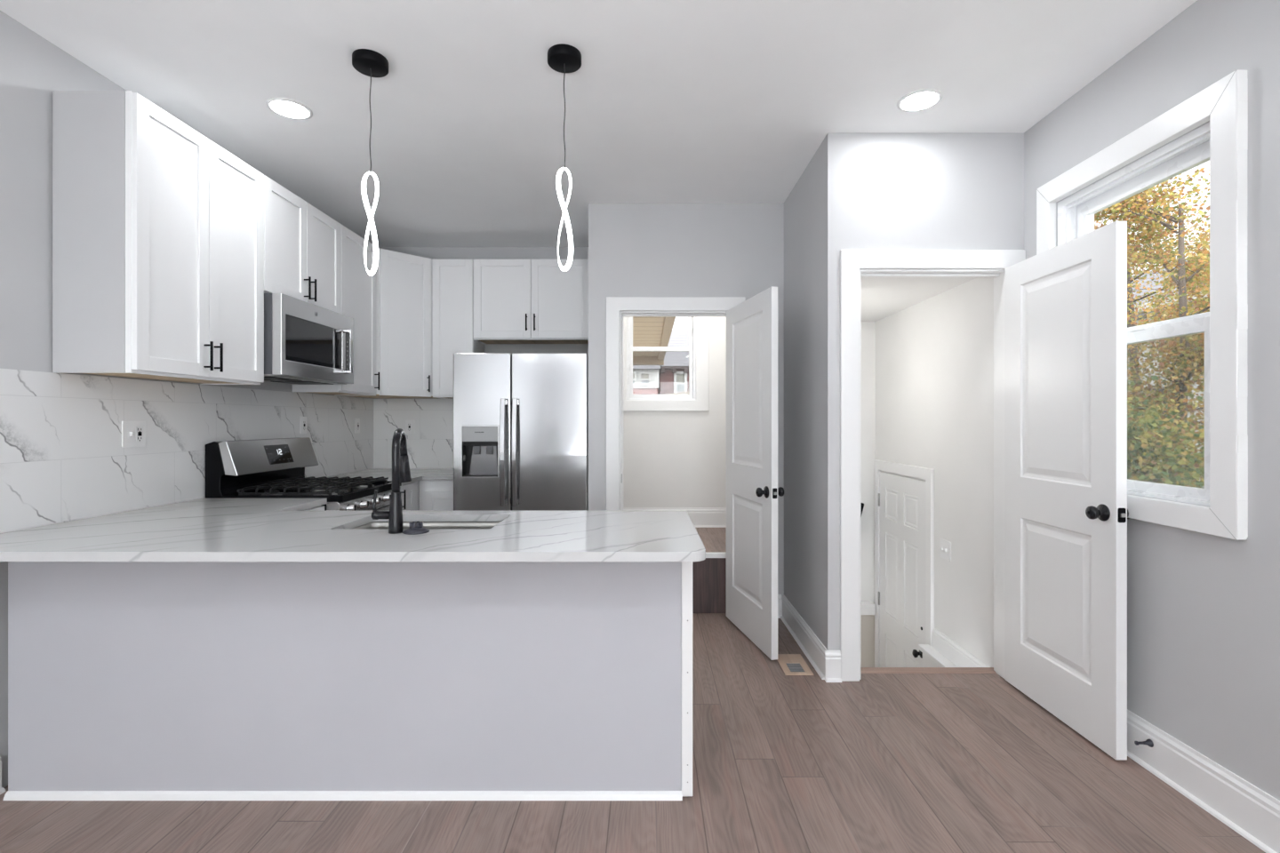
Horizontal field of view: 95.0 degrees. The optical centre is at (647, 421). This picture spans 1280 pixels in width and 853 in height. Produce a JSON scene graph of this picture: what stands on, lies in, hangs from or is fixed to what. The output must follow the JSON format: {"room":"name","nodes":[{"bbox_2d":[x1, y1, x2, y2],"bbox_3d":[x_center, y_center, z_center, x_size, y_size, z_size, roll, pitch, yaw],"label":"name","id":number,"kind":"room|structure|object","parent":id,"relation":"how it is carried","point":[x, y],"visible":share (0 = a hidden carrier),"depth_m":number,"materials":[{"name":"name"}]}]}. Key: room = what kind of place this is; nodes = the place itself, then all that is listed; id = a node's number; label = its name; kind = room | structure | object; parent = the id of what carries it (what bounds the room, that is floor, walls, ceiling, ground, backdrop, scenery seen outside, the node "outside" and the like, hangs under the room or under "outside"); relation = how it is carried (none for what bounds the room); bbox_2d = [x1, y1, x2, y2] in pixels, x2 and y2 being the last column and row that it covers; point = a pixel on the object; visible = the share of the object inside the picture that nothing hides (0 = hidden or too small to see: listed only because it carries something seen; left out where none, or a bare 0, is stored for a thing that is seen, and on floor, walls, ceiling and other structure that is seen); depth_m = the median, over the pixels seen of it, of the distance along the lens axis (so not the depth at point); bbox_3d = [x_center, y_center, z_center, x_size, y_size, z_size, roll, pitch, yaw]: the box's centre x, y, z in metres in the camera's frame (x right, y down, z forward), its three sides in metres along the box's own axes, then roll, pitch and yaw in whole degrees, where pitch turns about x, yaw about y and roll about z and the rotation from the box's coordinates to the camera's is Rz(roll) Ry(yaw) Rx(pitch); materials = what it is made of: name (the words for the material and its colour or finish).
{"room":"kitchen","nodes":[
{"label":"kitchen","id":0,"kind":"room"},
{"bbox_2d":[0,10,373,787],"bbox_3d":[-2.368,-0.015,-0.070,0.140,2.890,10.260,0,0,0],"label":"wall","id":1,"kind":"structure","parent":0,"point":[32,67],"depth_m":2.17,"materials":[{"name":"grey paint"}]},
{"bbox_2d":[0,756,6,794],"bbox_3d":[-2.283,1.240,-1.562,0.030,0.140,7.275,0,0,0],"label":"baseboard","id":2,"kind":"structure","parent":1,"relation":"attached to","point":[2,789],"depth_m":2.07,"materials":[{"name":"white paint"}]},
{"bbox_2d":[52,90,263,384],"bbox_3d":[-2.111,-0.731,2.639,0.356,1.087,0.762,0,0,0],"label":"upper cabinet","id":3,"kind":"object","parent":1,"relation":"attached to","point":[158,228],"visible":1,"depth_m":2.34,"materials":[{"name":"white paint"}]},
{"bbox_2d":[0,368,373,533],"bbox_3d":[-2.293,0.121,2.910,0.009,0.617,4.020,0,0,0],"label":"backsplash","id":4,"kind":"structure","parent":1,"relation":"attached to","point":[63,458],"depth_m":2.59,"materials":[{"name":"stone"}]},
{"bbox_2d":[121,421,145,447],"bbox_3d":[-2.280,0.057,2.615,0.018,0.116,0.118,0,0,0],"label":"wall outlet","id":5,"kind":"object","parent":4,"relation":"attached to","point":[133,433],"visible":1,"depth_m":2.61,"materials":[{"name":"white plastic"}]},
{"bbox_2d":[136,426,143,441],"bbox_3d":[-2.283,0.057,2.638,0.003,0.068,0.034,0,0,0],"label":"receptacle","id":6,"kind":"object","parent":5,"relation":"attached to","point":[139,429],"depth_m":2.64,"materials":[{"name":"white plastic"}]},
{"bbox_2d":[300,416,307,433],"bbox_3d":[-2.284,0.027,3.905,0.009,0.116,0.072,0,0,0],"label":"wall outlet","id":7,"kind":"object","parent":4,"relation":"attached to","point":[303,420],"visible":1,"depth_m":3.90,"materials":[{"name":"white plastic"}]},
{"bbox_2d":[302,420,305,430],"bbox_3d":[-2.283,0.027,3.905,0.003,0.068,0.034,0,0,0],"label":"receptacle","id":8,"kind":"object","parent":7,"relation":"attached to","point":[303,421],"depth_m":3.90,"materials":[{"name":"white plastic"}]},
{"bbox_2d":[354,418,359,433],"bbox_3d":[-2.284,0.037,4.630,0.009,0.116,0.072,0,0,0],"label":"wall outlet","id":9,"kind":"object","parent":4,"relation":"attached to","point":[356,420],"visible":1,"depth_m":4.62,"materials":[{"name":"white plastic"}]},
{"bbox_2d":[356,421,359,430],"bbox_3d":[-2.283,0.037,4.630,0.003,0.068,0.034,0,0,0],"label":"receptacle","id":10,"kind":"object","parent":9,"relation":"attached to","point":[357,422],"depth_m":4.63,"materials":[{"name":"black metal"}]},
{"bbox_2d":[264,175,341,313],"bbox_3d":[-2.111,-0.970,3.400,0.356,0.609,0.758,0,0,0],"label":"upper cabinet","id":11,"kind":"object","parent":1,"relation":"attached to","point":[302,244],"visible":0.6,"depth_m":3.34,"materials":[{"name":"white paint"}]},
{"bbox_2d":[264,293,353,384],"bbox_3d":[-2.059,-0.447,3.400,0.453,0.430,0.750,0,0,0],"label":"microwave","id":12,"kind":"object","parent":11,"relation":"attached to","point":[306,343],"visible":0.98,"depth_m":3.26,"materials":[{"name":"grey metal"}]},
{"bbox_2d":[292,224,379,395],"bbox_3d":[-2.111,-0.731,4.045,0.356,1.087,0.529,0,0,0],"label":"upper cabinet","id":13,"kind":"object","parent":1,"relation":"attached to","point":[358,288],"visible":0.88,"depth_m":4.03,"materials":[{"name":"white paint"}]},
{"bbox_2d":[344,248,434,398],"bbox_3d":[-1.985,-0.733,4.610,0.608,1.083,0.600,0,0,0],"label":"upper cabinet","id":14,"kind":"object","parent":1,"relation":"attached to","point":[404,281],"visible":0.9,"depth_m":4.45,"materials":[{"name":"white paint"}]},
{"bbox_2d":[373,247,588,511],"bbox_3d":[-1.347,-0.015,4.990,1.903,2.890,0.140,0,0,0],"label":"wall","id":15,"kind":"structure","parent":0,"point":[430,252],"depth_m":4.92,"materials":[{"name":"grey paint"}]},
{"bbox_2d":[373,399,453,468],"bbox_3d":[-1.800,0.121,4.915,0.979,0.617,0.009,0,0,0],"label":"backsplash","id":16,"kind":"structure","parent":15,"relation":"attached to","point":[430,445],"depth_m":4.91,"materials":[{"name":"stone"}]},
{"bbox_2d":[405,420,414,433],"bbox_3d":[-1.985,0.048,4.906,0.072,0.116,0.009,0,0,0],"label":"wall outlet","id":17,"kind":"object","parent":16,"relation":"attached to","point":[409,424],"visible":1,"depth_m":4.91,"materials":[{"name":"white plastic"}]},
{"bbox_2d":[408,423,411,431],"bbox_3d":[-1.985,0.048,4.905,0.034,0.068,0.003,0,0,0],"label":"receptacle","id":18,"kind":"object","parent":17,"relation":"attached to","point":[409,424],"depth_m":4.90,"materials":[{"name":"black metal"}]},
{"bbox_2d":[432,259,484,399],"bbox_3d":[-1.524,-0.731,4.734,0.322,1.087,0.354,0,0,0],"label":"upper cabinet","id":19,"kind":"object","parent":15,"relation":"attached to","point":[452,280],"visible":0.56,"depth_m":4.60,"materials":[{"name":"white paint"}]},
{"bbox_2d":[473,259,588,344],"bbox_3d":[-0.883,-0.958,4.737,0.957,0.633,0.361,0,0,0],"label":"upper cabinet","id":20,"kind":"object","parent":15,"relation":"attached to","point":[516,301],"visible":0.83,"depth_m":4.60,"materials":[{"name":"white paint"}]},
{"bbox_2d":[0,0,1197,247],"bbox_3d":[-0.195,-1.520,-0.140,4.406,0.120,10.320,0,0,0],"label":"ceiling","id":21,"kind":"structure","parent":0,"point":[668,101],"depth_m":2.50,"materials":[{"name":"paint"}]},
{"bbox_2d":[265,97,312,119],"bbox_3d":[-1.669,-1.457,2.740,0.188,0.006,0.188,0,0,0],"label":"recessed light","id":22,"kind":"object","parent":21,"relation":"in","point":[286,108],"visible":1,"depth_m":2.73,"materials":[{"name":"white plastic"}]},
{"bbox_2d":[270,101,309,118],"bbox_3d":[-1.669,-1.458,2.740,0.156,0.002,0.156,0,0,0],"label":"diffuser","id":23,"kind":"object","parent":22,"relation":"attached to","point":[289,109],"depth_m":2.74,"materials":[{"name":"white plastic"}]},
{"bbox_2d":[352,48,388,275],"bbox_3d":[-1.115,-1.024,2.365,0.134,0.872,0.134,0,0,0],"label":"pendant lamp","id":24,"kind":"object","parent":21,"relation":"hanging from","point":[371,63],"visible":1,"depth_m":2.35,"materials":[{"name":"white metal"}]},
{"bbox_2d":[547,43,581,271],"bbox_3d":[-0.329,-1.029,2.335,0.134,0.862,0.134,0,0,0],"label":"pendant lamp","id":25,"kind":"object","parent":21,"relation":"hanging from","point":[562,58],"visible":1,"depth_m":2.32,"materials":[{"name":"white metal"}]},
{"bbox_2d":[896,88,942,111],"bbox_3d":[1.240,-1.457,2.670,0.188,0.006,0.188,0,0,0],"label":"recessed light","id":26,"kind":"object","parent":21,"relation":"in","point":[925,99],"visible":1,"depth_m":2.66,"materials":[{"name":"white plastic"}]},
{"bbox_2d":[901,92,938,110],"bbox_3d":[1.240,-1.458,2.670,0.156,0.002,0.156,0,0,0],"label":"diffuser","id":27,"kind":"object","parent":26,"relation":"attached to","point":[912,100],"depth_m":2.67,"materials":[{"name":"white plastic"}]},
{"bbox_2d":[0,613,1265,852],"bbox_3d":[-0.195,1.370,-0.140,4.206,0.120,10.120,0,0,0],"label":"floor","id":28,"kind":"structure","parent":0,"point":[877,763],"depth_m":1.99,"materials":[{"name":"brown wood"}]},
{"bbox_2d":[205,437,401,511],"bbox_3d":[-1.913,0.707,3.400,0.734,1.206,0.758,0,0,0],"label":"gas range","id":29,"kind":"object","parent":28,"relation":"on","point":[261,468],"visible":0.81,"depth_m":3.23,"materials":[{"name":"silver metal"}]},
{"bbox_2d":[222,480,401,502],"bbox_3d":[-1.887,0.401,3.400,0.625,0.033,0.758,0,0,0],"label":"cooktop","id":30,"kind":"object","parent":29,"relation":"in","point":[355,493],"depth_m":3.16,"materials":[{"name":"black metal"}]},
{"bbox_2d":[301,505,324,511],"bbox_3d":[-1.951,0.869,2.840,0.667,0.883,0.350,0,0,0],"label":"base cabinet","id":31,"kind":"object","parent":28,"relation":"on","point":[319,508],"visible":0.1,"depth_m":2.95,"materials":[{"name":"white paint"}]},
{"bbox_2d":[3,561,692,800],"bbox_3d":[-1.032,0.868,2.351,2.380,0.884,0.653,0,0,0],"label":"base cabinet","id":32,"kind":"object","parent":28,"relation":"on","point":[128,681],"visible":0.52,"depth_m":2.04,"materials":[{"name":"white paint"}]},
{"bbox_2d":[0,498,705,561],"bbox_3d":[-1.054,0.411,2.397,2.471,0.030,1.243,0,0,0],"label":"countertop","id":33,"kind":"structure","parent":32,"relation":"on","point":[199,530],"depth_m":1.99,"materials":[{"name":"white stone"}]},
{"bbox_2d":[371,428,411,534],"bbox_3d":[-0.923,0.211,2.144,0.108,0.370,0.168,0,0,0],"label":"kitchen faucet","id":34,"kind":"object","parent":33,"relation":"on","point":[401,472],"visible":1,"depth_m":2.08,"materials":[{"name":"black metal"}]},
{"bbox_2d":[402,520,429,535],"bbox_3d":[-0.823,0.378,2.090,0.090,0.036,0.090,0,0,0],"label":"stopper","id":35,"kind":"object","parent":33,"relation":"on","point":[415,528],"visible":1,"depth_m":2.07,"materials":[{"name":"metal"}]},
{"bbox_2d":[351,521,500,529],"bbox_3d":[-0.870,0.527,2.320,0.614,0.202,0.364,0,0,0],"label":"sink","id":36,"kind":"object","parent":33,"relation":"in","point":[373,525],"visible":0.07,"depth_m":2.49,"materials":[{"name":"silver metal"}]},
{"bbox_2d":[400,480,418,511],"bbox_3d":[-1.951,0.869,4.045,0.667,0.883,0.520,0,0,0],"label":"base cabinet","id":37,"kind":"object","parent":28,"relation":"on","point":[410,492],"visible":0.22,"depth_m":4.12,"materials":[{"name":"white paint"}]},
{"bbox_2d":[326,468,453,485],"bbox_3d":[-1.800,0.411,4.346,0.977,0.030,1.129,0,0,0],"label":"countertop","id":38,"kind":"structure","parent":37,"relation":"on","point":[416,474],"depth_m":4.39,"materials":[{"name":"white stone"}]},
{"bbox_2d":[419,480,453,511],"bbox_3d":[-1.494,0.869,4.597,0.360,0.883,0.620,0,0,0],"label":"base cabinet","id":39,"kind":"object","parent":28,"relation":"on","point":[435,495],"visible":0.26,"depth_m":4.30,"materials":[{"name":"white paint"}]},
{"bbox_2d":[453,352,588,511],"bbox_3d":[-0.856,0.425,4.342,0.904,1.770,0.916,0,0,0],"label":"refrigerator","id":40,"kind":"object","parent":28,"relation":"on","point":[521,420],"visible":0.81,"depth_m":3.95,"materials":[{"name":"grey metal"}]},
{"bbox_2d":[776,654,813,675],"bbox_3d":[0.785,1.307,3.152,0.145,0.006,0.265,0,0,0],"label":"floor vent","id":41,"kind":"object","parent":28,"relation":"in","point":[790,664],"visible":0.93,"depth_m":3.14,"materials":[{"name":"brown wood"}]},
{"bbox_2d":[860,667,996,673],"bbox_3d":[1.445,1.304,3.072,0.770,0.012,0.055,0,0,0],"label":"threshold","id":42,"kind":"object","parent":28,"relation":"on","point":[863,670],"visible":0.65,"depth_m":3.06,"materials":[{"name":"wood"}]},
{"bbox_2d":[623,316,726,507],"bbox_3d":[0.375,-0.015,5.125,1.350,2.890,0.150,0,0,0],"label":"wall","id":43,"kind":"structure","parent":0,"point":[671,459],"depth_m":5.05,"materials":[{"name":"white paint"}]},
{"bbox_2d":[623,316,708,411],"bbox_3d":[0.126,-0.624,5.110,0.804,1.073,0.160,0,0,0],"label":"window","id":44,"kind":"structure","parent":43,"relation":"in","point":[697,400],"depth_m":5.03,"materials":[{"name":"white paint"}]},
{"bbox_2d":[588,203,783,597],"bbox_3d":[0.302,-0.015,4.490,1.395,2.890,1.120,0,0,0],"label":"wall","id":45,"kind":"structure","parent":0,"point":[636,250],"depth_m":3.93,"materials":[{"name":"grey paint"}]},
{"bbox_2d":[606,296,745,511],"bbox_3d":[0.191,0.241,3.976,0.931,2.138,0.128,0,0,0],"label":"door frame","id":46,"kind":"structure","parent":45,"relation":"attached to","point":[617,308],"depth_m":3.91,"materials":[{"name":"white paint"}]},
{"bbox_2d":[705,552,726,558],"bbox_3d":[0.327,0.923,4.041,1.246,0.033,0.038,0,0,0],"label":"trim","id":47,"kind":"structure","parent":45,"relation":"attached to","point":[708,555],"depth_m":4.02,"materials":[{"name":"white paint"}]},
{"bbox_2d":[726,286,784,660],"bbox_3d":[0.618,0.283,3.550,0.158,2.030,0.758,0,0,-12],"label":"door","id":48,"kind":"structure","parent":45,"relation":"in","point":[752,490],"depth_m":3.45,"materials":[{"name":"white paint"}]},
{"bbox_2d":[777,594,782,618],"bbox_3d":[0.777,1.235,3.915,0.244,0.150,0.030,0,0,0],"label":"baseboard","id":49,"kind":"structure","parent":45,"relation":"attached to","point":[780,601],"depth_m":3.91,"materials":[{"name":"white paint"}]},
{"bbox_2d":[692,528,726,613],"bbox_3d":[0.327,1.160,4.550,1.246,0.500,1.000,0,0,0],"label":"stairs","id":50,"kind":"structure","parent":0,"point":[709,574],"depth_m":4.05,"materials":[{"name":"brown wood"}]},
{"bbox_2d":[784,142,822,642],"bbox_3d":[0.958,-0.075,3.500,0.085,2.770,0.860,0,0,0],"label":"wall","id":51,"kind":"structure","parent":0,"point":[803,206],"depth_m":3.44,"materials":[{"name":"grey paint"}]},
{"bbox_2d":[780,594,841,682],"bbox_3d":[0.931,1.235,3.435,0.092,0.150,0.990,0,0,0],"label":"baseboard","id":52,"kind":"structure","parent":51,"relation":"attached to","point":[827,663],"depth_m":3.20,"materials":[{"name":"white paint"}]},
{"bbox_2d":[860,321,875,667],"bbox_3d":[1.413,0.490,4.737,0.825,3.900,0.100,0,0,0],"label":"wall","id":53,"kind":"structure","parent":0,"point":[868,329],"depth_m":4.69,"materials":[{"name":"white paint"}]},
{"bbox_2d":[860,503,863,517],"bbox_3d":[1.588,0.927,4.646,0.234,0.565,0.089,0,0,0],"label":"handrail","id":54,"kind":"object","parent":53,"relation":"attached to","point":[861,504],"visible":0.16,"depth_m":4.60,"materials":[{"name":"black metal"}]},
{"bbox_2d":[860,601,875,615],"bbox_3d":[1.407,1.483,4.649,0.775,0.086,0.075,0,0,0],"label":"ledge","id":55,"kind":"object","parent":53,"relation":"attached to","point":[867,608],"visible":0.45,"depth_m":4.61,"materials":[{"name":"white paint"}]},
{"bbox_2d":[860,277,976,321],"bbox_3d":[1.423,-0.845,3.878,0.805,0.100,1.617,0,0,0],"label":"ceiling","id":56,"kind":"structure","parent":0,"point":[881,298],"depth_m":3.61,"materials":[{"name":"white paint"}]},
{"bbox_2d":[822,133,1023,650],"bbox_3d":[1.411,-0.075,3.020,0.993,2.770,0.100,0,0,0],"label":"wall","id":57,"kind":"structure","parent":0,"point":[881,191],"depth_m":2.97,"materials":[{"name":"grey paint"}]},
{"bbox_2d":[840,249,1025,681],"bbox_3d":[1.442,0.223,3.011,0.930,2.174,0.118,0,0,0],"label":"door frame","id":58,"kind":"structure","parent":57,"relation":"attached to","point":[854,264],"depth_m":2.95,"materials":[{"name":"white paint"}]},
{"bbox_2d":[1004,221,1130,759],"bbox_3d":[1.815,0.266,2.595,0.162,2.065,0.723,0,0,0],"label":"door","id":59,"kind":"structure","parent":58,"relation":"attached to","point":[1067,513],"depth_m":2.49,"materials":[{"name":"white paint"}]},
{"bbox_2d":[875,277,993,667],"bbox_3d":[1.875,0.490,3.929,0.100,3.900,1.717,0,0,0],"label":"wall","id":60,"kind":"structure","parent":0,"point":[934,356],"depth_m":3.49,"materials":[{"name":"white paint"}]},
{"bbox_2d":[878,472,925,667],"bbox_3d":[1.788,1.363,4.194,0.070,1.938,0.776,0,0,0],"label":"door","id":61,"kind":"structure","parent":60,"relation":"in","point":[901,500],"depth_m":4.17,"materials":[{"name":"white paint"}]},
{"bbox_2d":[874,459,934,667],"bbox_3d":[1.814,1.323,4.190,0.022,2.035,0.920,0,0,0],"label":"door frame","id":62,"kind":"structure","parent":60,"relation":"attached to","point":[925,474],"depth_m":3.80,"materials":[{"name":"white paint"}]},
{"bbox_2d":[918,644,958,667],"bbox_3d":[1.780,1.885,3.420,0.090,0.910,0.680,0,0,0],"label":"ledge","id":63,"kind":"object","parent":60,"relation":"attached to","point":[932,658],"visible":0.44,"depth_m":3.60,"materials":[{"name":"white paint"}]},
{"bbox_2d":[940,538,951,561],"bbox_3d":[1.816,0.785,3.585,0.018,0.116,0.118,0,0,0],"label":"light switch","id":64,"kind":"object","parent":60,"relation":"attached to","point":[945,545],"visible":1,"depth_m":3.57,"materials":[{"name":"white plastic"}]},
{"bbox_2d":[932,627,989,667],"bbox_3d":[1.817,1.370,3.400,0.016,0.120,0.640,0,0,0],"label":"baseboard","id":65,"kind":"structure","parent":60,"relation":"attached to","point":[956,654],"depth_m":3.46,"materials":[{"name":"white paint"}]},
{"bbox_2d":[1024,0,1279,800],"bbox_3d":[1.988,-0.015,-1.065,0.160,2.890,8.270,0,0,0],"label":"wall","id":66,"kind":"structure","parent":0,"point":[1204,610],"depth_m":1.97,"materials":[{"name":"grey paint"}]},
{"bbox_2d":[1036,69,1247,540],"bbox_3d":[1.966,-0.370,2.344,0.184,1.498,0.963,0,0,0],"label":"window","id":67,"kind":"structure","parent":66,"relation":"in","point":[1222,141],"depth_m":1.95,"materials":[{"name":"white paint"}]},
{"bbox_2d":[1127,709,1279,852],"bbox_3d":[1.893,1.228,-1.125,0.030,0.165,8.150,0,0,0],"label":"baseboard","id":68,"kind":"structure","parent":66,"relation":"attached to","point":[1244,808],"depth_m":1.98,"materials":[{"name":"white paint"}]},
{"bbox_2d":[1134,738,1153,747],"bbox_3d":[1.865,1.210,2.205,0.055,0.028,0.028,0,0,0],"label":"door stop","id":69,"kind":"object","parent":68,"relation":"attached to","point":[1148,742],"visible":1,"depth_m":2.20,"materials":[{"name":"black metal"}]},
{"bbox_3d":[0.375,-0.015,4.545,1.350,2.890,1.010,0,0,0],"label":"wall","id":70,"kind":"structure","parent":0,"visible":0},
{"bbox_2d":[623,507,726,527],"bbox_3d":[0.327,0.828,5.035,1.246,0.165,0.030,0,0,0],"label":"baseboard","id":71,"kind":"structure","parent":70,"relation":"attached to","point":[700,517],"depth_m":5.03,"materials":[{"name":"white paint"}]},
{"label":"outside","id":72,"kind":"structure","parent":0,"visible":0},
{"bbox_3d":[21.100,2.460,24.000,37.800,0.100,72.000,0,0,0],"label":"ground","id":73,"kind":"structure","parent":72,"visible":0},
{"bbox_2d":[657,330,688,394],"bbox_3d":[4.475,-0.990,28.475,7.850,6.800,7.850,0,0,0],"label":"brick house","id":74,"kind":"structure","parent":73,"relation":"on","point":[674,375],"depth_m":25.00,"materials":[{"name":"grey"}]},
{"bbox_2d":[676,374,684,383],"bbox_3d":[1.420,-1.800,24.980,0.360,0.439,0.020,0,0,0],"label":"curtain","id":75,"kind":"object","parent":74,"relation":"hanging from","point":[680,378],"depth_m":24.97,"materials":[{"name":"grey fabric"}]},
{"bbox_2d":[665,391,688,394],"bbox_3d":[3.000,0.485,23.295,6.000,3.850,0.210,0,0,0],"label":"wall","id":76,"kind":"structure","parent":73,"relation":"on","point":[685,392],"depth_m":23.20,"materials":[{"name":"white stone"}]},
{"bbox_2d":[1094,163,1209,480],"bbox_3d":[6.806,-0.722,7.430,3.990,6.275,4.910,0,0,42],"label":"autumn tree","id":77,"kind":"object","parent":73,"relation":"on","point":[1188,353],"visible":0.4,"depth_m":7.49,"materials":[{"name":"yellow plant"}]},
{"bbox_2d":[1094,193,1209,481],"bbox_3d":[9.495,-1.492,11.683,5.346,7.819,5.231,0,0,-40],"label":"autumn tree","id":78,"kind":"object","parent":73,"relation":"on","point":[1131,300],"visible":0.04,"depth_m":11.52,"materials":[{"name":"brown plant"}]},
{"bbox_2d":[1127,376,1204,488],"bbox_3d":[4.322,1.009,5.039,2.289,2.986,2.276,0,0,43],"label":"leafy shrub","id":79,"kind":"object","parent":73,"relation":"on","point":[1145,464],"visible":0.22,"depth_m":4.73,"materials":[{"name":"green plant"}]},
{"bbox_2d":[1127,257,1209,487],"bbox_3d":[15.940,-1.190,15.200,5.120,7.200,14.200,0,0,0],"label":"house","id":80,"kind":"structure","parent":73,"relation":"on","point":[1156,276],"depth_m":16.23,"materials":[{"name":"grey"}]},
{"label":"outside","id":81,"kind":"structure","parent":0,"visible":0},
{"bbox_3d":[-18.900,2.460,32.675,42.200,0.100,54.650,0,0,0],"label":"yard","id":82,"kind":"structure","parent":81,"visible":0},
{"bbox_2d":[632,365,660,394],"bbox_3d":[-2.880,-0.130,25.800,6.840,5.080,4.800,0,0,0],"label":"house","id":83,"kind":"structure","parent":82,"relation":"on","point":[645,378],"depth_m":23.80,"materials":[{"name":"grey paint"}]},
{"bbox_2d":[640,374,648,378],"bbox_3d":[-0.080,-1.812,23.780,0.340,0.237,0.020,0,0,0],"label":"curtain","id":84,"kind":"object","parent":83,"relation":"hanging from","point":[643,376],"depth_m":23.77,"materials":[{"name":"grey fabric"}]},
{"bbox_2d":[632,316,675,365],"bbox_3d":[-1.370,0.310,8.325,3.460,4.200,5.450,0,0,0],"label":"porch roof","id":85,"kind":"structure","parent":82,"relation":"on","point":[647,331],"depth_m":8.21,"materials":[{"name":"brown wood"}]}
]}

